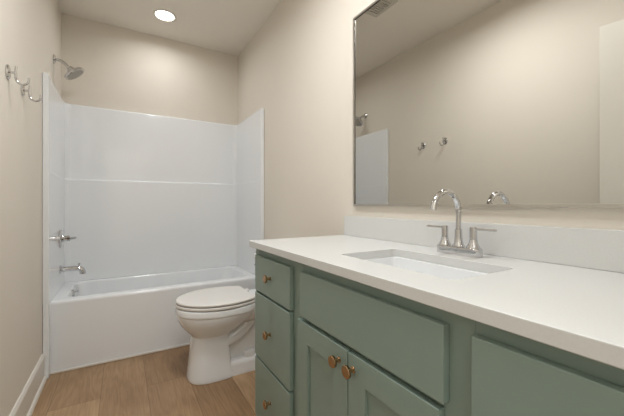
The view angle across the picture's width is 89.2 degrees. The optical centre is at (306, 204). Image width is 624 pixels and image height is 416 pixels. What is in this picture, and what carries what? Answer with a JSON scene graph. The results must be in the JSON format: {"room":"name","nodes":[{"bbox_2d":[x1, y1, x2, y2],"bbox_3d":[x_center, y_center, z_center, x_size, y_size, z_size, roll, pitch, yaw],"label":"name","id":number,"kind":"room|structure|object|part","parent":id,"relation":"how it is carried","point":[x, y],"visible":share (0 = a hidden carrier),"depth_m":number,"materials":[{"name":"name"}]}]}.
{"room":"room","nodes":[
{"label":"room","id":0,"kind":"room"},
{"bbox_2d":[0,0,60,415],"bbox_3d":[-0.835,-0.241,0.456,0.100,2.732,5.231,0,0,-30],"label":"wall","id":1,"kind":"structure","parent":0,"point":[30,30],"depth_m":1.60,"materials":[{"name":"paint"}]},
{"bbox_2d":[5,64,29,85],"bbox_3d":[-1.295,-0.578,1.420,0.079,0.085,0.054,0,0,-30],"label":"robe hook","id":2,"kind":"object","parent":1,"relation":"attached to","point":[8,72],"visible":1,"depth_m":1.41,"materials":[{"name":"silver metal"}]},
{"bbox_2d":[9,354,46,415],"bbox_3d":[-1.010,1.039,0.879,0.024,0.172,2.658,0,0,-30],"label":"baseboard","id":3,"kind":"structure","parent":1,"relation":"attached to","point":[25,405],"depth_m":1.73,"materials":[{"name":"paint"}]},
{"bbox_2d":[21,85,41,101],"bbox_3d":[-1.419,-0.573,1.632,0.079,0.085,0.054,0,0,-30],"label":"robe hook","id":4,"kind":"object","parent":1,"relation":"attached to","point":[23,90],"visible":0.98,"depth_m":1.62,"materials":[{"name":"silver metal"}]},
{"bbox_2d":[53,54,83,79],"bbox_3d":[-1.809,-1.035,2.406,0.188,0.169,0.148,0,0,-30],"label":"shower","id":5,"kind":"object","parent":1,"relation":"attached to","point":[72,73],"visible":1,"depth_m":2.39,"materials":[{"name":"silver metal"}]},
{"bbox_3d":[-1.841,-1.060,2.387,0.096,0.071,0.021,0,0,-30],"label":"arm","id":6,"kind":"part","parent":5,"relation":"part of","materials":[{"name":"silver metal"}]},
{"bbox_2d":[50,343,189,374],"bbox_3d":[-1.067,1.119,2.460,1.460,0.012,0.010,0,0,-30],"label":"trim","id":7,"kind":"structure","parent":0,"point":[97,363],"depth_m":2.28,"materials":[{"name":"paint"}]},
{"bbox_2d":[31,345,255,415],"bbox_3d":[-0.134,1.175,0.867,1.724,0.100,5.231,0,0,-30],"label":"floor","id":8,"kind":"structure","parent":0,"point":[156,383],"depth_m":1.90,"materials":[{"name":"brown wood"}]},
{"bbox_2d":[50,265,254,372],"bbox_3d":[-1.236,0.885,2.748,1.516,0.479,0.662,0,0,-30],"label":"bathtub","id":9,"kind":"object","parent":8,"relation":"on","point":[92,321],"visible":0.77,"depth_m":2.35,"materials":[{"name":"white plastic"}]},
{"bbox_3d":[-1.790,0.687,2.428,0.055,0.071,0.068,0,0,-30],"label":"overflow plate","id":10,"kind":"part","parent":9,"relation":"part of","materials":[{"name":"silver metal"}]},
{"bbox_2d":[43,72,263,378],"bbox_3d":[-1.219,0.138,2.720,1.520,1.970,0.730,0,0,-30],"label":"shower surround","id":11,"kind":"object","parent":8,"relation":"on","point":[138,193],"visible":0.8,"depth_m":2.88,"materials":[{"name":"white plastic"}]},
{"bbox_2d":[58,229,76,247],"bbox_3d":[-1.832,0.260,2.427,0.104,0.144,0.144,0,0,-30],"label":"shower valve","id":12,"kind":"object","parent":11,"relation":"attached to","point":[61,238],"visible":1,"depth_m":2.39,"materials":[{"name":"silver metal"}]},
{"bbox_3d":[-1.827,0.260,2.430,0.094,0.064,0.064,0,0,-30],"label":"lever handle","id":13,"kind":"part","parent":12,"relation":"part of","materials":[{"name":"silver metal"}]},
{"bbox_2d":[59,263,85,273],"bbox_3d":[-1.806,0.499,2.442,0.162,0.085,0.066,0,0,-30],"label":"tub spout","id":14,"kind":"object","parent":11,"relation":"attached to","point":[79,268],"visible":1,"depth_m":2.43,"materials":[{"name":"silver metal"}]},
{"bbox_3d":[-1.804,0.509,2.443,0.156,0.065,0.042,0,0,-30],"label":"spout","id":15,"kind":"part","parent":14,"relation":"part of","materials":[{"name":"silver metal"}]},
{"bbox_3d":[-1.220,-0.101,2.720,1.520,1.492,0.728,0,0,-30],"label":"panel","id":16,"kind":"part","parent":11,"relation":"part of","materials":[{"name":"white plastic"}]},
{"bbox_3d":[-1.213,0.214,2.708,1.463,0.862,0.700,0,0,-30],"label":"panel","id":17,"kind":"part","parent":11,"relation":"part of","materials":[{"name":"white plastic"}]},
{"bbox_2d":[175,252,255,384],"bbox_3d":[-0.494,0.750,2.191,0.779,0.750,0.426,0,0,-30],"label":"toilet","id":18,"kind":"object","parent":8,"relation":"on","point":[219,321],"visible":0.67,"depth_m":2.00,"materials":[{"name":"white ceramic"}]},
{"bbox_3d":[-0.605,0.889,2.125,0.517,0.472,0.418,0,0,-30],"label":"bowl","id":19,"kind":"part","parent":18,"relation":"part of","materials":[{"name":"white ceramic"}]},
{"bbox_3d":[-0.626,0.639,2.114,0.474,0.020,0.424,0,0,-30],"label":"seat","id":20,"kind":"part","parent":18,"relation":"part of","materials":[{"name":"plastic"}]},
{"bbox_3d":[-0.625,0.617,2.114,0.472,0.019,0.426,0,0,-30],"label":"lid","id":21,"kind":"part","parent":18,"relation":"part of","materials":[{"name":"plastic"}]},
{"bbox_2d":[255,249,623,415],"bbox_3d":[0.342,0.661,0.978,0.583,0.927,1.466,0,0,-30],"label":"vanity cabinet","id":22,"kind":"object","parent":8,"relation":"on","point":[327,344],"visible":0.95,"depth_m":0.72,"materials":[{"name":"green paint"}]},
{"bbox_3d":[-0.163,0.817,1.292,0.028,0.034,0.034,0,0,-30],"label":"knob","id":23,"kind":"part","parent":22,"relation":"part of","materials":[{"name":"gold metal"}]},
{"bbox_3d":[-0.163,0.535,1.292,0.028,0.034,0.034,0,0,-30],"label":"knob","id":24,"kind":"part","parent":22,"relation":"part of","materials":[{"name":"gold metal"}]},
{"bbox_3d":[-0.163,0.304,1.292,0.028,0.034,0.034,0,0,-30],"label":"knob","id":25,"kind":"part","parent":22,"relation":"part of","materials":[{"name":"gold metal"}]},
{"bbox_3d":[-0.142,0.820,1.301,0.018,0.260,0.345,0,0,-30],"label":"drawer","id":26,"kind":"part","parent":22,"relation":"part of","materials":[{"name":"green paint"}]},
{"bbox_3d":[-0.142,0.538,1.301,0.018,0.284,0.345,0,0,-30],"label":"drawer","id":27,"kind":"part","parent":22,"relation":"part of","materials":[{"name":"green paint"}]},
{"bbox_3d":[-0.142,0.307,1.301,0.018,0.157,0.345,0,0,-30],"label":"drawer","id":28,"kind":"part","parent":22,"relation":"part of","materials":[{"name":"green paint"}]},
{"bbox_3d":[0.049,0.673,0.983,0.007,0.426,0.154,0,0,-30],"label":"door panel","id":29,"kind":"part","parent":22,"relation":"part of","materials":[{"name":"green paint"}]},
{"bbox_3d":[0.045,0.673,0.980,0.018,0.554,0.282,0,0,-30],"label":"door","id":30,"kind":"part","parent":22,"relation":"part of","materials":[{"name":"green paint"}]},
{"bbox_3d":[0.078,0.435,0.879,0.028,0.034,0.034,0,0,-30],"label":"knob","id":31,"kind":"part","parent":22,"relation":"part of","materials":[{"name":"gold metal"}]},
{"bbox_3d":[0.110,0.435,0.825,0.028,0.034,0.034,0,0,-30],"label":"knob","id":32,"kind":"part","parent":22,"relation":"part of","materials":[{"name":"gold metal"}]},
{"bbox_3d":[0.194,0.673,0.736,0.007,0.426,0.154,0,0,-30],"label":"door panel","id":33,"kind":"part","parent":22,"relation":"part of","materials":[{"name":"green paint"}]},
{"bbox_3d":[0.190,0.673,0.733,0.018,0.554,0.282,0,0,-30],"label":"door","id":34,"kind":"part","parent":22,"relation":"part of","materials":[{"name":"green paint"}]},
{"bbox_2d":[249,216,623,369],"bbox_3d":[0.345,0.131,0.989,0.569,0.133,1.478,0,0,-30],"label":"countertop","id":35,"kind":"structure","parent":22,"relation":"on","point":[562,288],"depth_m":0.78,"materials":[{"name":"white stone"}]},
{"bbox_2d":[364,256,487,279],"bbox_3d":[0.332,0.268,0.957,0.304,0.140,0.474,0,0,-30],"label":"sink basin","id":36,"kind":"object","parent":35,"relation":"in","point":[448,272],"visible":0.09,"depth_m":1.07,"materials":[{"name":"white ceramic"}]},
{"bbox_2d":[427,189,496,257],"bbox_3d":[0.510,0.059,1.061,0.192,0.220,0.193,0,0,18],"label":"faucet","id":37,"kind":"object","parent":35,"relation":"on","point":[473,250],"visible":1,"depth_m":1.05,"materials":[{"name":"silver metal"}]},
{"bbox_3d":[0.468,0.080,1.147,0.013,0.008,0.070,0,0,-30],"label":"lever","id":38,"kind":"part","parent":37,"relation":"part of","materials":[{"name":"silver metal"}]},
{"bbox_3d":[0.486,0.108,1.115,0.041,0.068,0.041,0,0,-30],"label":"handle","id":39,"kind":"part","parent":37,"relation":"part of","materials":[{"name":"silver metal"}]},
{"bbox_3d":[0.457,0.017,1.037,0.148,0.135,0.020,0,0,-30],"label":"gooseneck spout","id":40,"kind":"part","parent":37,"relation":"part of","materials":[{"name":"silver metal"}]},
{"bbox_3d":[0.513,0.155,1.070,0.048,0.028,0.157,0,0,-30],"label":"plate","id":41,"kind":"part","parent":37,"relation":"part of","materials":[{"name":"silver metal"}]},
{"bbox_3d":[0.539,0.108,1.024,0.041,0.068,0.041,0,0,-30],"label":"handle","id":42,"kind":"part","parent":37,"relation":"part of","materials":[{"name":"silver metal"}]},
{"bbox_3d":[0.558,0.080,0.993,0.013,0.008,0.070,0,0,-30],"label":"lever","id":43,"kind":"part","parent":37,"relation":"part of","materials":[{"name":"silver metal"}]},
{"bbox_3d":[0.377,0.307,0.413,0.018,0.157,0.330,0,0,-30],"label":"drawer","id":44,"kind":"part","parent":22,"relation":"part of","materials":[{"name":"green paint"}]},
{"bbox_2d":[61,13,237,124],"bbox_3d":[-1.431,-0.241,3.080,1.524,2.732,0.100,0,0,-30],"label":"wall","id":45,"kind":"structure","parent":0,"point":[128,70],"depth_m":2.97,"materials":[{"name":"paint"}]},
{"bbox_2d":[57,0,280,55],"bbox_3d":[-0.134,-1.657,0.867,1.724,0.100,5.231,0,0,-30],"label":"ceiling","id":46,"kind":"structure","parent":0,"point":[226,26],"depth_m":2.70,"materials":[{"name":"paint"}]},
{"bbox_2d":[153,9,176,21],"bbox_3d":[-1.209,-1.603,2.688,0.186,0.006,0.186,0,0,-30],"label":"recessed light","id":47,"kind":"object","parent":46,"relation":"in","point":[165,15],"visible":1,"depth_m":2.68,"materials":[{"name":"paint"}]},
{"bbox_2d":[238,0,623,239],"bbox_3d":[0.567,-0.241,1.277,0.100,2.732,5.231,0,0,-30],"label":"wall","id":48,"kind":"structure","parent":0,"point":[297,67],"depth_m":2.07,"materials":[{"name":"paint"}]},
{"bbox_2d":[344,216,623,272],"bbox_3d":[0.584,0.117,1.125,0.020,0.105,1.467,0,0,-30],"label":"backsplash","id":49,"kind":"structure","parent":48,"relation":"attached to","point":[599,249],"depth_m":0.97,"materials":[{"name":"white stone"}]},
{"bbox_2d":[353,0,623,207],"bbox_3d":[0.595,-0.493,1.111,0.017,1.004,1.356,0,0,-30],"label":"wall mirror","id":50,"kind":"object","parent":48,"relation":"attached to","point":[491,103],"visible":1,"depth_m":1.07,"materials":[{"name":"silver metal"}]}
]}

